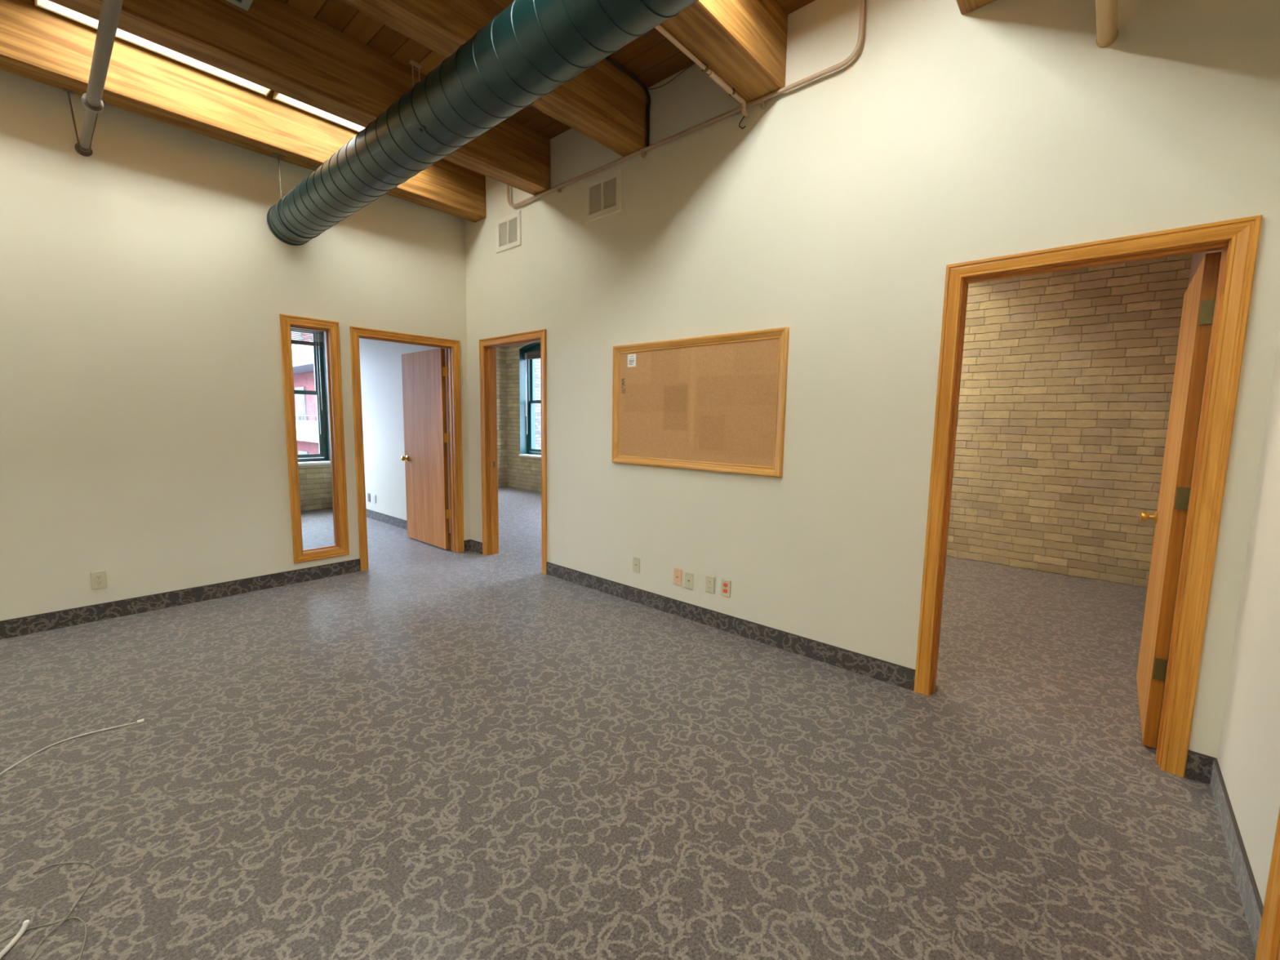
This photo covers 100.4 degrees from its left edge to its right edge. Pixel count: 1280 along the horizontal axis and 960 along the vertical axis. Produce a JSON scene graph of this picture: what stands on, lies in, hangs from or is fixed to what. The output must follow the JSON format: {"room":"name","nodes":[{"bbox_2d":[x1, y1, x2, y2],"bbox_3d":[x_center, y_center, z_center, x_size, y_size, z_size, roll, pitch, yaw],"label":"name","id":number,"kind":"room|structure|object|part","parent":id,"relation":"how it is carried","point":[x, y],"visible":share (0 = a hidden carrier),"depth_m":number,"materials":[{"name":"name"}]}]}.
{"room":"empty office","nodes":[
{"label":"empty office","id":0,"kind":"room"},
{"bbox_2d":[0,70,471,621],"bbox_3d":[-3.651,-0.849,3.197,0.120,3.565,5.720,6,8,41],"label":"wall","id":1,"kind":"structure","parent":0,"point":[146,282],"depth_m":3.58,"materials":[{"name":"beige paint"}]},
{"bbox_2d":[90,570,106,589],"bbox_3d":[-3.509,0.648,3.455,0.009,0.114,0.070,6,8,41],"label":"wall outlet","id":2,"kind":"object","parent":1,"relation":"attached to","point":[99,580],"visible":1,"depth_m":3.45,"materials":[{"name":"beige plastic"}]},
{"bbox_2d":[94,574,102,579],"bbox_3d":[-3.506,0.629,3.451,0.003,0.025,0.034,6,8,41],"label":"receptacle","id":3,"kind":"object","parent":2,"relation":"attached to","point":[96,576],"depth_m":3.45,"materials":[{"name":"beige plastic"}]},
{"bbox_2d":[95,580,102,585],"bbox_3d":[-3.507,0.667,3.455,0.003,0.025,0.034,6,8,41],"label":"receptacle","id":4,"kind":"object","parent":2,"relation":"attached to","point":[97,582],"depth_m":3.45,"materials":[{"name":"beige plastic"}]},
{"bbox_2d":[0,558,360,639],"bbox_3d":[-3.949,0.908,2.987,0.008,0.110,4.518,6,8,41],"label":"baseboard","id":5,"kind":"structure","parent":1,"relation":"attached to","point":[20,626],"depth_m":3.70,"materials":[{"name":"carpet"}]},
{"bbox_2d":[279,314,349,563],"bbox_3d":[-2.679,-0.319,4.374,0.156,1.950,0.415,6,8,41],"label":"window","id":6,"kind":"structure","parent":1,"relation":"in","point":[331,329],"depth_m":4.37,"materials":[{"name":"brown wood"}]},
{"bbox_2d":[349,326,464,571],"bbox_3d":[-2.155,-0.284,4.976,0.156,2.095,0.997,6,8,41],"label":"door frame","id":7,"kind":"structure","parent":1,"relation":"attached to","point":[453,353],"depth_m":5.03,"materials":[{"name":"brown wood"}]},
{"bbox_2d":[400,348,451,549],"bbox_3d":[-2.249,-0.325,5.596,0.892,2.008,0.176,6,8,41],"label":"door","id":8,"kind":"structure","parent":1,"relation":"in","point":[426,437],"depth_m":5.54,"materials":[{"name":"brown wood"}]},
{"bbox_3d":[-2.573,-0.236,5.819,0.063,0.063,0.067,6,8,41],"label":"knob","id":9,"kind":"part","parent":8,"relation":"part of","materials":[{"name":"gold metal"}]},
{"bbox_2d":[297,331,332,511],"bbox_3d":[-5.655,-1.264,6.627,0.360,3.565,3.440,6,8,41],"label":"brick wall","id":10,"kind":"structure","parent":0,"point":[315,481],"depth_m":7.68,"materials":[{"name":"beige brick"}]},
{"bbox_2d":[290,328,330,466],"bbox_3d":[-4.978,-1.244,7.311,0.300,2.105,1.255,6,8,41],"label":"window","id":11,"kind":"structure","parent":10,"relation":"in","point":[304,459],"depth_m":7.76,"materials":[{"name":"green paint"}]},
{"bbox_3d":[-5.063,-1.670,7.345,0.035,0.922,1.115,6,8,41],"label":"sash","id":12,"kind":"part","parent":11,"relation":"part of","materials":[{"name":"clear glass"}]},
{"bbox_2d":[290,327,323,434],"bbox_3d":[-4.968,-1.399,7.287,0.059,1.550,1.195,6,8,41],"label":"window blind","id":13,"kind":"object","parent":11,"relation":"attached to","point":[318,344],"visible":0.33,"depth_m":7.55,"materials":[{"name":"grey plastic"}]},
{"bbox_3d":[-4.963,-1.902,7.234,0.042,0.055,1.185,6,8,41],"label":"rail","id":14,"kind":"part","parent":13,"relation":"part of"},
{"bbox_3d":[-4.607,-1.425,7.654,0.007,1.530,0.042,6,8,41],"label":"cord","id":15,"kind":"part","parent":13,"relation":"part of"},
{"bbox_3d":[-5.047,-0.775,7.418,0.035,0.957,1.115,6,8,41],"label":"sash","id":16,"kind":"part","parent":11,"relation":"part of","materials":[{"name":"clear glass"}]},
{"bbox_3d":[-5.068,-0.266,7.486,0.100,0.050,1.115,6,8,41],"label":"frame sill","id":17,"kind":"part","parent":11,"relation":"part of","materials":[{"name":"green paint"}]},
{"bbox_3d":[-4.957,-0.213,7.392,0.200,0.039,1.255,6,8,41],"label":"sill","id":18,"kind":"part","parent":11,"relation":"part of","materials":[{"name":"white stone"}]},
{"bbox_3d":[-5.052,-1.269,7.374,0.100,2.070,1.215,6,8,41],"label":"frame","id":19,"kind":"part","parent":11,"relation":"part of","materials":[{"name":"green paint"}]},
{"bbox_2d":[496,346,507,487],"bbox_3d":[-3.688,-1.556,9.531,0.360,3.565,3.540,6,8,41],"label":"brick wall","id":20,"kind":"structure","parent":0,"point":[501,389],"depth_m":10.43,"materials":[{"name":"beige brick"}]},
{"bbox_2d":[279,0,814,138],"bbox_3d":[-2.037,-2.773,4.056,9.900,0.120,9.420,6,8,41],"label":"ceiling","id":21,"kind":"structure","parent":0,"point":[651,57],"depth_m":3.21,"materials":[{"name":"brown wood"}]},
{"bbox_2d":[225,0,253,10],"bbox_3d":[-1.796,-2.304,2.117,0.410,0.375,0.460,6,8,41],"label":"ceiling vent","id":22,"kind":"object","parent":21,"relation":"in","point":[244,4],"visible":1,"depth_m":2.40,"materials":[{"name":"white metal"}]},
{"bbox_2d":[0,0,485,222],"bbox_3d":[-3.332,-2.402,2.842,0.190,0.390,5.600,6,8,41],"label":"ceiling beam","id":23,"kind":"structure","parent":21,"relation":"attached to","point":[38,44],"depth_m":3.32,"materials":[{"name":"brown wood"}]},
{"bbox_2d":[34,0,98,29],"bbox_3d":[-3.064,-2.546,2.846,0.105,0.094,0.231,6,8,41],"label":"strip light","id":24,"kind":"object","parent":23,"relation":"attached to","point":[54,7],"depth_m":2.87,"materials":[{"name":"white plastic"}]},
{"bbox_2d":[62,88,105,151],"bbox_3d":[-3.275,-2.108,3.149,0.152,0.265,0.170,6,8,41],"label":"hanger","id":25,"kind":"object","parent":23,"relation":"hanging from","point":[68,91],"visible":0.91,"depth_m":3.15,"materials":[{"name":"grey metal"}]},
{"bbox_3d":[-3.271,-2.225,3.047,0.032,0.004,0.040,6,8,41],"label":"plate","id":26,"kind":"part","parent":25,"relation":"part of","materials":[{"name":"brown metal"}]},
{"bbox_2d":[74,0,123,156],"bbox_3d":[-1.434,-1.792,1.530,5.229,0.080,0.080,6,8,41],"label":"pipe","id":27,"kind":"object","parent":25,"relation":"hanging from","point":[110,11],"visible":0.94,"depth_m":2.44,"materials":[{"name":"white metal"}]},
{"bbox_2d":[271,151,320,239],"bbox_3d":[-2.477,-2.041,3.886,0.040,0.531,0.326,6,8,41],"label":"hanger","id":28,"kind":"object","parent":23,"relation":"hanging from","point":[273,153],"visible":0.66,"depth_m":3.79,"materials":[{"name":"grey metal"}]},
{"bbox_3d":[-2.554,-2.294,3.766,0.040,0.005,0.080,6,8,41],"label":"plate","id":29,"kind":"part","parent":28,"relation":"part of","materials":[{"name":"brown metal"}]},
{"bbox_3d":[-2.556,-2.145,3.782,0.008,0.305,0.008,3,7,19],"label":"rod","id":30,"kind":"part","parent":28,"relation":"part of","materials":[{"name":"metal"}]},
{"bbox_2d":[48,0,550,195],"bbox_3d":[-2.637,-2.323,2.233,0.185,0.390,5.600,6,8,41],"label":"ceiling beam","id":31,"kind":"structure","parent":21,"relation":"attached to","point":[273,45],"depth_m":2.98,"materials":[{"name":"brown wood"}]},
{"bbox_2d":[115,28,271,96],"bbox_3d":[-2.700,-2.586,3.257,0.107,0.094,0.725,6,8,41],"label":"strip light","id":32,"kind":"object","parent":31,"relation":"attached to","point":[122,34],"depth_m":3.25,"materials":[{"name":"white plastic"}]},
{"bbox_3d":[-2.286,-2.592,3.370,0.580,0.094,0.008,6,8,41],"label":"plate","id":33,"kind":"part","parent":32,"relation":"part of","materials":[{"name":"beige plastic"}]},
{"bbox_2d":[272,91,365,132],"bbox_3d":[-1.917,-2.632,3.786,0.580,0.094,1.033,6,8,41],"label":"strip light","id":34,"kind":"object","parent":21,"relation":"attached to","point":[277,95],"visible":0.02,"depth_m":3.77,"materials":[{"name":"white plastic"}]},
{"bbox_3d":[-2.256,-2.595,3.404,0.580,0.094,0.008,6,8,41],"label":"plate","id":35,"kind":"part","parent":34,"relation":"part of","materials":[{"name":"beige plastic"}]},
{"bbox_2d":[408,59,422,87],"bbox_3d":[-1.418,-2.350,3.387,0.030,0.553,0.080,6,8,41],"label":"rod","id":36,"kind":"object","parent":21,"relation":"hanging from","point":[413,63],"visible":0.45,"depth_m":3.35,"materials":[{"name":"brown metal"}]},
{"bbox_3d":[-1.431,-2.353,3.371,0.007,0.545,0.007,3,7,19],"label":"rod","id":37,"kind":"part","parent":36,"relation":"part of","materials":[{"name":"brown metal"}]},
{"bbox_2d":[266,0,697,245],"bbox_3d":[-0.713,-1.728,2.351,5.237,0.300,0.300,6,8,41],"label":"air duct","id":38,"kind":"object","parent":21,"relation":"hanging from","point":[531,48],"visible":0.99,"depth_m":2.25,"materials":[{"name":"teal metal"}]},
{"bbox_2d":[341,0,647,156],"bbox_3d":[-1.875,-2.236,1.564,0.200,0.390,5.600,6,8,41],"label":"ceiling beam","id":39,"kind":"structure","parent":21,"relation":"attached to","point":[603,104],"depth_m":3.11,"materials":[{"name":"brown wood"}]},
{"bbox_2d":[647,62,696,89],"bbox_3d":[0.179,-2.578,3.415,0.477,0.062,0.052,5,7,31],"label":"loose wire","id":40,"kind":"object","parent":21,"relation":"attached to","point":[694,63],"visible":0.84,"depth_m":3.39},
{"bbox_2d":[659,0,787,103],"bbox_3d":[-1.135,-2.152,0.915,0.235,0.390,5.600,6,8,41],"label":"ceiling beam","id":41,"kind":"structure","parent":21,"relation":"attached to","point":[744,42],"depth_m":2.67,"materials":[{"name":"brown wood"}]},
{"bbox_2d":[654,24,749,117],"bbox_3d":[-0.431,-2.016,1.889,0.032,0.076,3.166,6,8,41],"label":"conduit","id":42,"kind":"object","parent":41,"relation":"attached to","point":[731,91],"visible":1,"depth_m":2.77,"materials":[{"name":"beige metal"}]},
{"bbox_2d":[955,0,996,14],"bbox_3d":[-0.328,-2.060,0.207,0.220,0.390,5.600,6,8,41],"label":"ceiling beam","id":43,"kind":"structure","parent":21,"relation":"attached to","point":[965,6],"depth_m":2.32,"materials":[{"name":"brown wood"}]},
{"bbox_2d":[0,486,1255,959],"bbox_3d":[-2.083,0.927,4.256,9.600,0.150,9.120,6,8,41],"label":"floor","id":44,"kind":"structure","parent":0,"point":[426,752],"depth_m":1.98,"materials":[{"name":"carpet"}]},
{"bbox_2d":[0,919,30,959],"bbox_3d":[-1.609,1.187,1.250,0.060,0.014,0.326,1,6,4],"label":"cable","id":45,"kind":"object","parent":44,"relation":"on","point":[25,924],"visible":1,"depth_m":1.36,"materials":[{"name":"white plastic"}]},
{"bbox_2d":[0,916,87,959],"bbox_3d":[-1.550,1.186,1.308,0.399,0.003,0.238,0,6,-6],"label":"loose wire","id":46,"kind":"object","parent":44,"relation":"on","point":[77,917],"visible":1,"depth_m":1.40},
{"bbox_2d":[28,862,96,959],"bbox_3d":[-1.596,1.165,1.475,0.401,0.006,0.129,7,9,43],"label":"loose wire","id":47,"kind":"object","parent":44,"relation":"on","point":[92,865],"visible":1,"depth_m":1.51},
{"bbox_2d":[0,719,143,775],"bbox_3d":[-2.283,1.105,1.913,0.222,0.009,0.876,1,6,-1],"label":"cable","id":48,"kind":"object","parent":44,"relation":"on","point":[140,720],"visible":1,"depth_m":2.20,"materials":[{"name":"white plastic"}]},
{"bbox_2d":[359,0,1279,758],"bbox_3d":[-1.036,-0.983,4.776,9.040,3.565,0.120,6,8,41],"label":"wall","id":49,"kind":"structure","parent":0,"point":[840,208],"depth_m":2.80,"materials":[{"name":"beige paint"}]},
{"bbox_2d":[367,493,370,502],"bbox_3d":[-3.611,0.233,7.096,0.070,0.114,0.008,6,8,41],"label":"outlet","id":50,"kind":"object","parent":49,"relation":"attached to","point":[368,494],"visible":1,"depth_m":7.09,"materials":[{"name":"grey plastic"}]},
{"bbox_2d":[373,493,376,503],"bbox_3d":[-3.475,0.245,6.976,0.070,0.114,0.009,6,8,41],"label":"wall outlet","id":51,"kind":"object","parent":49,"relation":"attached to","point":[374,495],"visible":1,"depth_m":6.97,"materials":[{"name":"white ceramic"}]},
{"bbox_2d":[366,508,450,543],"bbox_3d":[-3.162,0.504,6.723,3.550,0.110,0.008,6,8,41],"label":"baseboard","id":52,"kind":"structure","parent":49,"relation":"attached to","point":[385,518],"depth_m":6.74,"materials":[{"name":"carpet"}]},
{"bbox_2d":[463,539,482,553],"bbox_3d":[-1.677,0.678,5.370,0.241,0.110,0.085,6,8,41],"label":"baseboard","id":53,"kind":"structure","parent":49,"relation":"attached to","point":[469,544],"depth_m":5.42,"materials":[{"name":"carpet"}]},
{"bbox_2d":[495,210,521,253],"bbox_3d":[-1.159,-2.175,4.681,0.367,0.286,0.012,6,8,41],"label":"air vent","id":54,"kind":"object","parent":49,"relation":"in","point":[508,228],"visible":1,"depth_m":4.67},
{"bbox_2d":[479,328,546,574],"bbox_3d":[-1.130,-0.263,4.931,0.994,2.095,0.156,6,8,41],"label":"door frame","id":55,"kind":"structure","parent":49,"relation":"attached to","point":[487,347],"depth_m":5.13,"materials":[{"name":"brown wood"}]},
{"bbox_3d":[-1.085,-0.268,4.982,0.994,2.095,0.018,6,8,41],"label":"casing","id":56,"kind":"part","parent":55,"relation":"part of","materials":[{"name":"brown wood"}]},
{"bbox_2d":[584,168,622,222],"bbox_3d":[-0.276,-2.079,3.905,0.375,0.290,0.012,6,8,41],"label":"air vent","id":57,"kind":"object","parent":49,"relation":"in","point":[602,194],"visible":1,"depth_m":3.90,"materials":[{"name":"beige metal"}]},
{"bbox_2d":[604,56,650,146],"bbox_3d":[-0.430,-2.369,3.016,0.030,0.388,1.499,6,8,41],"label":"cable","id":58,"kind":"object","parent":49,"relation":"attached to","point":[610,60],"visible":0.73,"depth_m":3.50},
{"bbox_2d":[632,556,639,573],"bbox_3d":[-0.027,0.630,3.951,0.070,0.114,0.008,6,8,41],"label":"outlet","id":59,"kind":"object","parent":49,"relation":"attached to","point":[636,561],"visible":1,"depth_m":3.95,"materials":[{"name":"beige plastic"}]},
{"bbox_2d":[673,568,681,585],"bbox_3d":[0.258,0.672,3.696,0.070,0.114,0.016,6,8,41],"label":"outlet","id":60,"kind":"object","parent":49,"relation":"attached to","point":[677,572],"visible":1,"depth_m":3.70,"materials":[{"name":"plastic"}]},
{"bbox_2d":[506,0,865,207],"bbox_3d":[-0.015,-2.412,3.616,3.003,0.437,0.047,6,8,41],"label":"conduit","id":61,"kind":"object","parent":49,"relation":"attached to","point":[862,9],"visible":0.98,"depth_m":3.15,"materials":[{"name":"beige metal"}]},
{"bbox_2d":[684,571,693,590],"bbox_3d":[0.335,0.688,3.636,0.070,0.114,0.008,6,8,41],"label":"outlet","id":62,"kind":"object","parent":49,"relation":"attached to","point":[688,576],"visible":1,"depth_m":3.63,"materials":[{"name":"beige plastic"}]},
{"bbox_2d":[611,326,789,477],"bbox_3d":[0.317,-0.500,3.523,1.382,0.860,0.027,6,8,41],"label":"corkboard","id":63,"kind":"object","parent":49,"relation":"attached to","point":[715,402],"visible":1,"depth_m":3.44,"materials":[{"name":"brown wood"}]},
{"bbox_2d":[627,354,635,367],"bbox_3d":[-0.060,-0.859,3.832,0.080,0.088,0.001,6,8,41],"label":"paper label","id":64,"kind":"object","parent":63,"relation":"attached to","point":[631,357],"visible":1,"depth_m":3.83,"materials":[{"name":"grey paper"}]},
{"bbox_2d":[705,575,714,594],"bbox_3d":[0.462,0.691,3.522,0.070,0.114,0.009,6,8,41],"label":"wall outlet","id":65,"kind":"object","parent":49,"relation":"attached to","point":[709,580],"visible":1,"depth_m":3.52,"materials":[{"name":"beige plastic"}]},
{"bbox_2d":[720,578,730,597],"bbox_3d":[0.553,0.698,3.442,0.070,0.114,0.009,6,8,41],"label":"wall outlet","id":66,"kind":"object","parent":49,"relation":"attached to","point":[726,584],"visible":1,"depth_m":3.44,"materials":[{"name":"beige plastic"}]},
{"bbox_2d":[546,561,915,691],"bbox_3d":[0.293,0.897,3.692,2.964,0.110,0.008,6,8,41],"label":"baseboard","id":67,"kind":"structure","parent":49,"relation":"attached to","point":[895,674],"depth_m":3.32,"materials":[{"name":"carpet"}]},
{"bbox_2d":[738,115,745,128],"bbox_3d":[0.597,-2.090,3.105,0.040,0.077,0.015,3,7,14],"label":"hook","id":68,"kind":"object","parent":49,"relation":"attached to","point":[744,116],"visible":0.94,"depth_m":3.10,"materials":[{"name":"metal"}]},
{"bbox_2d":[914,214,1262,777],"bbox_3d":[1.826,0.074,2.337,0.972,2.095,0.156,6,8,41],"label":"door frame","id":69,"kind":"structure","parent":49,"relation":"attached to","point":[1237,239],"depth_m":2.06,"materials":[{"name":"brown wood"}]},
{"bbox_2d":[1095,0,1118,48],"bbox_3d":[0.831,-1.617,0.963,0.065,0.065,2.998,6,8,41],"label":"pipe","id":70,"kind":"object","parent":49,"relation":"attached to","point":[1106,11],"visible":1,"depth_m":1.97,"materials":[{"name":"beige metal"}]},
{"bbox_2d":[1136,251,1221,748],"bbox_3d":[2.428,0.103,2.432,0.176,2.008,0.871,6,8,41],"label":"door","id":71,"kind":"structure","parent":49,"relation":"in","point":[1170,518],"depth_m":2.21,"materials":[{"name":"brown wood"}]},
{"bbox_3d":[2.631,0.188,2.757,0.067,0.063,0.063,6,8,41],"label":"knob","id":72,"kind":"part","parent":71,"relation":"part of","materials":[{"name":"gold metal"}]},
{"bbox_2d":[506,253,1192,587],"bbox_3d":[1.039,-1.254,7.494,9.450,3.565,0.360,6,8,41],"label":"brick wall","id":73,"kind":"structure","parent":0,"point":[1067,377],"depth_m":4.84,"materials":[{"name":"beige brick"}]},
{"bbox_2d":[518,343,541,458],"bbox_3d":[-1.770,-1.470,9.887,1.240,2.125,0.300,6,8,41],"label":"window","id":74,"kind":"structure","parent":73,"relation":"in","point":[530,363],"depth_m":10.28,"materials":[{"name":"green paint"}]},
{"bbox_3d":[-1.820,-0.430,9.966,1.240,0.039,0.200,6,8,41],"label":"sill","id":75,"kind":"part","parent":74,"relation":"part of","materials":[{"name":"white stone"}]},
{"bbox_2d":[524,351,540,424],"bbox_3d":[-1.774,-1.606,9.865,1.180,1.550,0.059,6,8,41],"label":"window blind","id":76,"kind":"object","parent":74,"relation":"attached to","point":[534,355],"visible":0.47,"depth_m":10.04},
{"bbox_3d":[-2.172,-1.637,10.180,0.042,1.530,0.007,6,8,41],"label":"cord","id":77,"kind":"part","parent":76,"relation":"part of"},
{"bbox_3d":[-1.761,-2.259,9.796,1.170,0.025,0.042,6,8,41],"label":"rail","id":78,"kind":"part","parent":76,"relation":"part of","materials":[{"name":"white metal"}]},
{"bbox_3d":[-1.704,-1.495,9.960,1.200,2.090,0.100,6,8,41],"label":"frame","id":79,"kind":"part","parent":74,"relation":"part of","materials":[{"name":"green paint"}]},
{"bbox_3d":[-1.720,-0.481,10.073,1.100,0.050,0.100,6,8,41],"label":"frame sill","id":80,"kind":"part","parent":74,"relation":"part of","materials":[{"name":"green paint"}]},
{"bbox_3d":[-1.723,-1.000,10.002,1.100,0.977,0.035,6,8,41],"label":"sash","id":81,"kind":"part","parent":74,"relation":"part of","materials":[{"name":"green paint"}]},
{"bbox_3d":[-1.682,-1.905,9.931,1.100,0.922,0.035,6,8,41],"label":"sash","id":82,"kind":"part","parent":74,"relation":"part of","materials":[{"name":"green paint"}]},
{"bbox_2d":[1169,249,1222,644],"bbox_3d":[3.360,-0.727,3.109,0.120,3.565,3.180,6,8,41],"label":"wall","id":83,"kind":"structure","parent":0,"point":[1197,258],"depth_m":3.77,"materials":[{"name":"white paint"}]},
{"bbox_2d":[1217,327,1279,906],"bbox_3d":[0.371,-0.391,-0.332,0.120,3.565,5.720,6,8,41],"label":"wall","id":84,"kind":"structure","parent":0,"point":[1248,756],"depth_m":1.69,"materials":[{"name":"beige paint"}]},
{"bbox_2d":[1184,750,1263,954],"bbox_3d":[1.855,1.143,1.711,0.078,0.110,0.930,6,8,41],"label":"baseboard","id":85,"kind":"structure","parent":84,"relation":"attached to","point":[1200,767],"depth_m":1.69,"materials":[{"name":"carpet"}]},
{"bbox_2d":[1254,807,1279,959],"bbox_3d":[1.330,0.233,0.842,0.156,2.095,0.930,6,8,41],"label":"door frame","id":86,"kind":"structure","parent":84,"relation":"attached to","point":[1268,940],"depth_m":1.30,"materials":[{"name":"brown wood"}]},
{"label":"outside","id":87,"kind":"structure","parent":0,"visible":0},
{"bbox_3d":[-37.208,1.759,37.096,85.510,0.200,120.000,6,8,41],"label":"ground","id":88,"kind":"structure","parent":87,"visible":0},
{"bbox_2d":[290,331,319,457],"bbox_3d":[-13.499,-6.015,29.258,30.029,20.260,11.150,6,8,41],"label":"apartment building","id":89,"kind":"structure","parent":88,"relation":"on","point":[305,405],"depth_m":25.88,"materials":[{"name":"red brick"}]},
{"bbox_3d":[-17.195,-6.923,26.677,1.100,1.800,0.025,6,8,41],"label":"pane","id":90,"kind":"part","parent":89,"relation":"part of","materials":[{"name":"white glass"}]},
{"bbox_3d":[-17.247,-3.703,27.036,1.100,1.800,0.025,6,8,41],"label":"pane","id":91,"kind":"part","parent":89,"relation":"part of","materials":[{"name":"white glass"}]},
{"bbox_3d":[-17.172,-5.771,25.102,30.000,0.660,0.050,6,8,41],"label":"balcony panel","id":92,"kind":"part","parent":89,"relation":"part of","materials":[{"name":"white"}]},
{"bbox_3d":[-17.217,-2.961,25.416,30.029,0.284,0.048,6,8,41],"label":"railing","id":93,"kind":"part","parent":89,"relation":"part of","materials":[{"name":"white metal"}]},
{"bbox_3d":[-17.224,-2.551,25.461,30.000,0.660,0.050,6,8,41],"label":"balcony panel","id":94,"kind":"part","parent":89,"relation":"part of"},
{"bbox_2d":[534,358,541,452],"bbox_3d":[-1.877,-2.471,16.027,3.400,14.000,8.000,6,8,41],"label":"neighbour wing","id":95,"kind":"structure","parent":88,"relation":"on","point":[537,362],"depth_m":12.86}
]}

